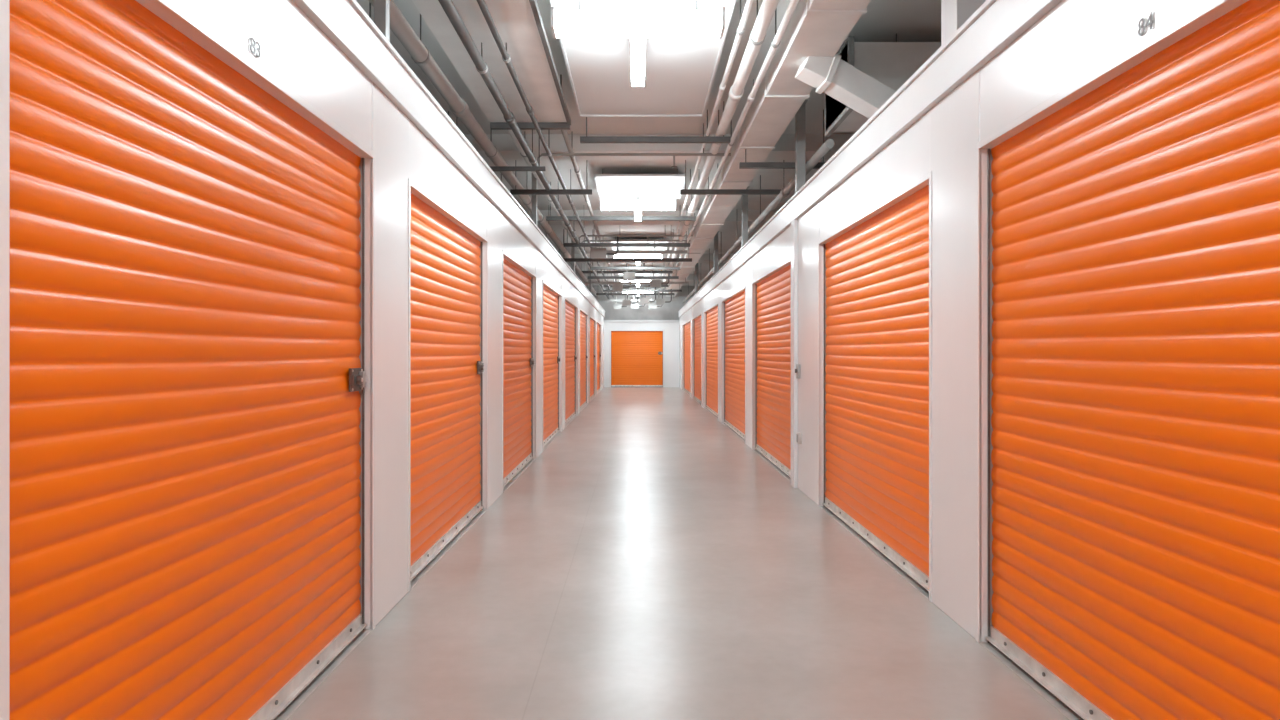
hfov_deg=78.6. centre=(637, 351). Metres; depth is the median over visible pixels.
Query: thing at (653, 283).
junction box
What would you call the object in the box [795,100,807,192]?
support post
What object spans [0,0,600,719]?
door frame
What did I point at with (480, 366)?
latch
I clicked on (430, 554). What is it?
bar
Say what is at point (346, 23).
trim
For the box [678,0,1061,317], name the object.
trim
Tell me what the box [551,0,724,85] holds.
ceiling light
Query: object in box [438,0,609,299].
pipe
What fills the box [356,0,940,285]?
ceiling
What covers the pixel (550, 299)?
curtain
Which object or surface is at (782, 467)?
bar
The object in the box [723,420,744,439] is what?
bar
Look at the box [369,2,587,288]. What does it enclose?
pipe
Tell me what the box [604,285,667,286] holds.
hanger
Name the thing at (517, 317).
curtain
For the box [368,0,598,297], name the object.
pipe
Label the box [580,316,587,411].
track
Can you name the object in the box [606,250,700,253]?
hanger
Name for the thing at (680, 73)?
ceiling lights
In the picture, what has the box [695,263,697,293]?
support post
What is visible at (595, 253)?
junction box
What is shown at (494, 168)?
hanger
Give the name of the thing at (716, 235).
support post
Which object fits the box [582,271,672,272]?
hanger
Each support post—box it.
[374,0,389,41]
[532,173,536,224]
[571,230,575,272]
[589,270,590,292]
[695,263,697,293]
[714,231,718,274]
[742,186,749,246]
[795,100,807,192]
[941,0,985,45]
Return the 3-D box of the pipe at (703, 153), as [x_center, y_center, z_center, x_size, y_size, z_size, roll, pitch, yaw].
[-0.043,-2.112,8.000,1.985,0.455,0.058,0,0,0]
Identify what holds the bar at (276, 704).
on the track at (284, 715)
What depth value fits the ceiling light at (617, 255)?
16.02 m
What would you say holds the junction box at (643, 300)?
attached to the ceiling
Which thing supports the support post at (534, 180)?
on the trim at (346, 23)
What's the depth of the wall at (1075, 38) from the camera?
3.58 m
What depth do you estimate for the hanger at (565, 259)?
14.77 m
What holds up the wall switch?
attached to the wall at (1075, 38)
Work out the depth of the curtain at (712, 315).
15.81 m
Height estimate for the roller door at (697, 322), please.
2.056 m
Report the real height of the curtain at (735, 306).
2.056 m
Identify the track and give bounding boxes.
[274,158,371,719]
[411,242,485,588]
[503,277,534,492]
[543,296,560,450]
[565,308,576,427]
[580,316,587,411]
[704,313,717,419]
[722,302,744,442]
[754,284,790,481]
[819,244,928,598]
[979,149,1081,719]
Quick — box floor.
[287,387,1068,719]
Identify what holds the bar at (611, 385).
in the track
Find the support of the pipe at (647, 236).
hanging from the ceiling
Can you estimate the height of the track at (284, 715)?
2.105 m
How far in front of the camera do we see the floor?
3.68 m
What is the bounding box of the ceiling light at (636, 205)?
[599,186,676,220]
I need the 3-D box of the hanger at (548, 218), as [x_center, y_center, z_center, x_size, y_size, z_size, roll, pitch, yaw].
[-0.251,-2.145,11.600,2.215,0.390,0.060,0,0,0]
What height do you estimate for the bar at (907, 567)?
0.072 m
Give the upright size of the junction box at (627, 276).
0.690 m
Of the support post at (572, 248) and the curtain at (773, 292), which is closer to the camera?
the curtain at (773, 292)
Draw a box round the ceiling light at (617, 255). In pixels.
[613,254,662,264]
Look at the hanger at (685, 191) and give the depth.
8.87 m
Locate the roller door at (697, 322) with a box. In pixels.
[694,316,700,399]
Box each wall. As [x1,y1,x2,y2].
[135,0,603,628]
[585,286,702,386]
[679,0,1248,641]
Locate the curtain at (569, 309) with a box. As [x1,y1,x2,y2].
[565,301,574,419]
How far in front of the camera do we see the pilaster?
7.12 m
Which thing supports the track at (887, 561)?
attached to the wall at (1075, 38)
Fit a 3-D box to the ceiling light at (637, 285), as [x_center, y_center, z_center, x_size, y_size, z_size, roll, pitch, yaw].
[0.000,-2.047,22.233,1.020,0.305,1.035,0,0,0]
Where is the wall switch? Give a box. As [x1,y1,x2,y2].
[794,364,799,378]
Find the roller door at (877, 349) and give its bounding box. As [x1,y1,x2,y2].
[825,185,928,575]
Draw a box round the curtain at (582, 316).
[580,312,585,405]
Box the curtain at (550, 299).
[543,286,557,440]
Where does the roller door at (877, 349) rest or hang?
hanging from the wall at (1075, 38)
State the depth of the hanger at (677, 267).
16.97 m
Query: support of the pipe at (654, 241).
hanging from the ceiling
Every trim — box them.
[293,0,605,317]
[604,320,678,386]
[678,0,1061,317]
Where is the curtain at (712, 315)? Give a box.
[706,306,717,413]
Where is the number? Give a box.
[250,37,260,57]
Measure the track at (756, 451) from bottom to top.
2.105 m
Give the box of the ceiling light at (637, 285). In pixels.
[620,273,650,286]
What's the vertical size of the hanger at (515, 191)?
0.546 m
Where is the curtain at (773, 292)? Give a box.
[757,264,790,469]
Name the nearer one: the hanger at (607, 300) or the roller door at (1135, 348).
the roller door at (1135, 348)
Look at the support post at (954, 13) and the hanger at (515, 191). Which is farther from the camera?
the hanger at (515, 191)
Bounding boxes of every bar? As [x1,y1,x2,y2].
[248,614,366,719]
[411,501,483,580]
[503,453,532,487]
[543,427,559,446]
[565,412,575,424]
[611,385,662,386]
[705,405,717,417]
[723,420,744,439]
[755,444,790,477]
[822,497,928,591]
[985,626,1112,719]
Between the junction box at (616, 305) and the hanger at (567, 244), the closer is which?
the hanger at (567, 244)
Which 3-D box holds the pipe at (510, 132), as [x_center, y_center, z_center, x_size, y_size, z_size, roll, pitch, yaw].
[-1.200,-2.203,17.245,0.112,0.275,20.490,0,0,0]
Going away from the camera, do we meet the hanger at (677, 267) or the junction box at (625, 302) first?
the hanger at (677, 267)
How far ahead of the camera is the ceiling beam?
8.47 m
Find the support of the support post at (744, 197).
on the trim at (996, 24)
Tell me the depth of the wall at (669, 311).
27.65 m
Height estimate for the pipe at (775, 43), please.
0.347 m
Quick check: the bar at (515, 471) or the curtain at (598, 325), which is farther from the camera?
the curtain at (598, 325)
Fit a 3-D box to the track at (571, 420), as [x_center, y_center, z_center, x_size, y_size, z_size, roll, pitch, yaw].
[-1.228,0.188,14.000,0.085,2.105,2.600,0,0,0]
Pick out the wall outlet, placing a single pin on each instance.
(798, 435)
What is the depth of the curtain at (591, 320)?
20.91 m
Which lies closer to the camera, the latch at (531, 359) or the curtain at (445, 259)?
the curtain at (445, 259)
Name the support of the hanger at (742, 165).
hanging from the ceiling
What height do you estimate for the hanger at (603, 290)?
0.630 m
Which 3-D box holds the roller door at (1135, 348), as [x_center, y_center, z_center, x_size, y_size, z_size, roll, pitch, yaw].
[1.509,0.143,2.127,0.013,2.056,2.415,0,0,0]
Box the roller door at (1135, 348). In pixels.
[991,0,1279,719]
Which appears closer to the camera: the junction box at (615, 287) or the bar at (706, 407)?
the bar at (706, 407)
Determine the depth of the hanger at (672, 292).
24.57 m
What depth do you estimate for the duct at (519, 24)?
5.35 m
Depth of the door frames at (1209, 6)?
3.34 m
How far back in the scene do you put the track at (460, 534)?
6.13 m
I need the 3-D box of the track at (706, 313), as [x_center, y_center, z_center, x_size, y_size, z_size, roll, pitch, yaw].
[1.498,0.188,15.700,0.085,2.105,3.000,0,0,0]
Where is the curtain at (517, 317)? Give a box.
[503,258,531,478]
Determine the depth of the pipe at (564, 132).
9.14 m
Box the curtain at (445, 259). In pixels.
[411,193,480,564]
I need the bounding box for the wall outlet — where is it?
[796,432,801,443]
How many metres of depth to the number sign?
2.25 m
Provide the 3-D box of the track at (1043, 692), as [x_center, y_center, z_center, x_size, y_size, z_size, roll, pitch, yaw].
[1.498,0.188,2.127,0.085,2.105,2.415,0,0,0]
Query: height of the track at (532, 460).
2.105 m
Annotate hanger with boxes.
[448,111,545,170]
[510,160,591,194]
[546,195,695,220]
[563,258,691,261]
[564,230,689,246]
[580,101,729,142]
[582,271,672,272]
[586,278,687,283]
[588,276,678,278]
[590,255,679,269]
[596,292,673,294]
[603,290,681,291]
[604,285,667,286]
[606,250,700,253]
[607,300,675,300]
[680,160,783,194]
[739,109,825,168]
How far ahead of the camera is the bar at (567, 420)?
14.02 m
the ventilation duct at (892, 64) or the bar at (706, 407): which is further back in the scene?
the bar at (706, 407)
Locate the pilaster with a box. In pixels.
[791,219,797,487]
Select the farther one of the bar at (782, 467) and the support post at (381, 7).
the bar at (782, 467)
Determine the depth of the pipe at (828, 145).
9.19 m
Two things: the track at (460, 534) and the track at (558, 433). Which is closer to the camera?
the track at (460, 534)
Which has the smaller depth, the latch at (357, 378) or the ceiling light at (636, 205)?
the latch at (357, 378)
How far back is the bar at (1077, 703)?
2.85 m
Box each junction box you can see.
[590,237,618,258]
[612,275,630,290]
[613,292,627,308]
[623,262,646,280]
[623,284,639,305]
[631,295,645,308]
[640,284,655,303]
[649,292,662,308]
[650,263,669,286]
[656,285,671,304]
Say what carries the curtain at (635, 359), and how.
attached to the track
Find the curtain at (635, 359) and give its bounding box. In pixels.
[611,331,662,384]
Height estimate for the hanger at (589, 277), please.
0.630 m
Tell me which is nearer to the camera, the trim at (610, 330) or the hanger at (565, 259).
the hanger at (565, 259)
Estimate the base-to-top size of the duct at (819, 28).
0.392 m
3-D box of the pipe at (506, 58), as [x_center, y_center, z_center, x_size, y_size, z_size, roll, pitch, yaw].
[-0.860,-2.117,10.750,0.052,0.445,33.480,0,0,0]
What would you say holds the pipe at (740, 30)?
hanging from the ceiling
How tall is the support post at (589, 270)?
0.912 m
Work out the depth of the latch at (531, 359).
8.93 m
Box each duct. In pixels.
[412,0,570,129]
[666,0,870,296]
[795,54,895,117]
[825,34,940,135]
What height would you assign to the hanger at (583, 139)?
0.386 m
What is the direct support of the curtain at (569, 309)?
attached to the track at (571, 420)
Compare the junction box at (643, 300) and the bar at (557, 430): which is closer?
the bar at (557, 430)
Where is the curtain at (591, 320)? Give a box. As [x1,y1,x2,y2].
[590,319,593,396]
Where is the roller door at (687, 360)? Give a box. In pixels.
[684,322,690,392]
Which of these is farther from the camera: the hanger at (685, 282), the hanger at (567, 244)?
the hanger at (685, 282)
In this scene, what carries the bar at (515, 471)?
on the track at (532, 460)
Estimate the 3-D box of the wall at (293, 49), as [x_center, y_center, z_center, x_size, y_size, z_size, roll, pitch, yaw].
[-1.265,0.015,10.750,0.160,2.450,33.500,0,0,0]
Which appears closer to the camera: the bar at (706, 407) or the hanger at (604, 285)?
the bar at (706, 407)
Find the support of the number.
in the wall at (293, 49)
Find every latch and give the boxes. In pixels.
[349,368,365,391]
[477,361,483,373]
[530,358,533,366]
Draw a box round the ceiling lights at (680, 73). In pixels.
[550,0,735,275]
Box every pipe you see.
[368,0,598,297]
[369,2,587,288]
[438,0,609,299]
[477,0,613,297]
[507,130,603,292]
[537,123,730,167]
[561,130,618,292]
[578,235,692,242]
[581,240,689,247]
[657,0,752,289]
[659,0,778,292]
[664,0,798,292]
[683,139,834,302]
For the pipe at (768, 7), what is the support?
attached to the ceiling
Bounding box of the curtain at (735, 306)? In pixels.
[725,291,744,433]
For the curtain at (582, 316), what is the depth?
17.51 m
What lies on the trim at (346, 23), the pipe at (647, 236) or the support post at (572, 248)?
the support post at (572, 248)
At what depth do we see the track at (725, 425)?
13.54 m
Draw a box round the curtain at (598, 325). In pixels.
[597,324,599,389]
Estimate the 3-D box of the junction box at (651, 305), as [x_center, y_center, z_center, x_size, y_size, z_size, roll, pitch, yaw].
[0.630,-1.905,26.793,0.540,0.870,0.215,0,0,0]
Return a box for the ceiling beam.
[464,134,853,281]
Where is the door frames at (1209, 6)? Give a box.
[683,0,1232,642]
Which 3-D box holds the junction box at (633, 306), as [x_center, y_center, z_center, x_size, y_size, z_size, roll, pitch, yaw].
[0.030,-1.905,26.593,0.540,0.870,0.215,0,0,0]
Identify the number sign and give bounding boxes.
[1138,12,1152,35]
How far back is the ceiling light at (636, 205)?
10.32 m
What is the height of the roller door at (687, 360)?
2.056 m
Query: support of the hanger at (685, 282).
hanging from the ceiling

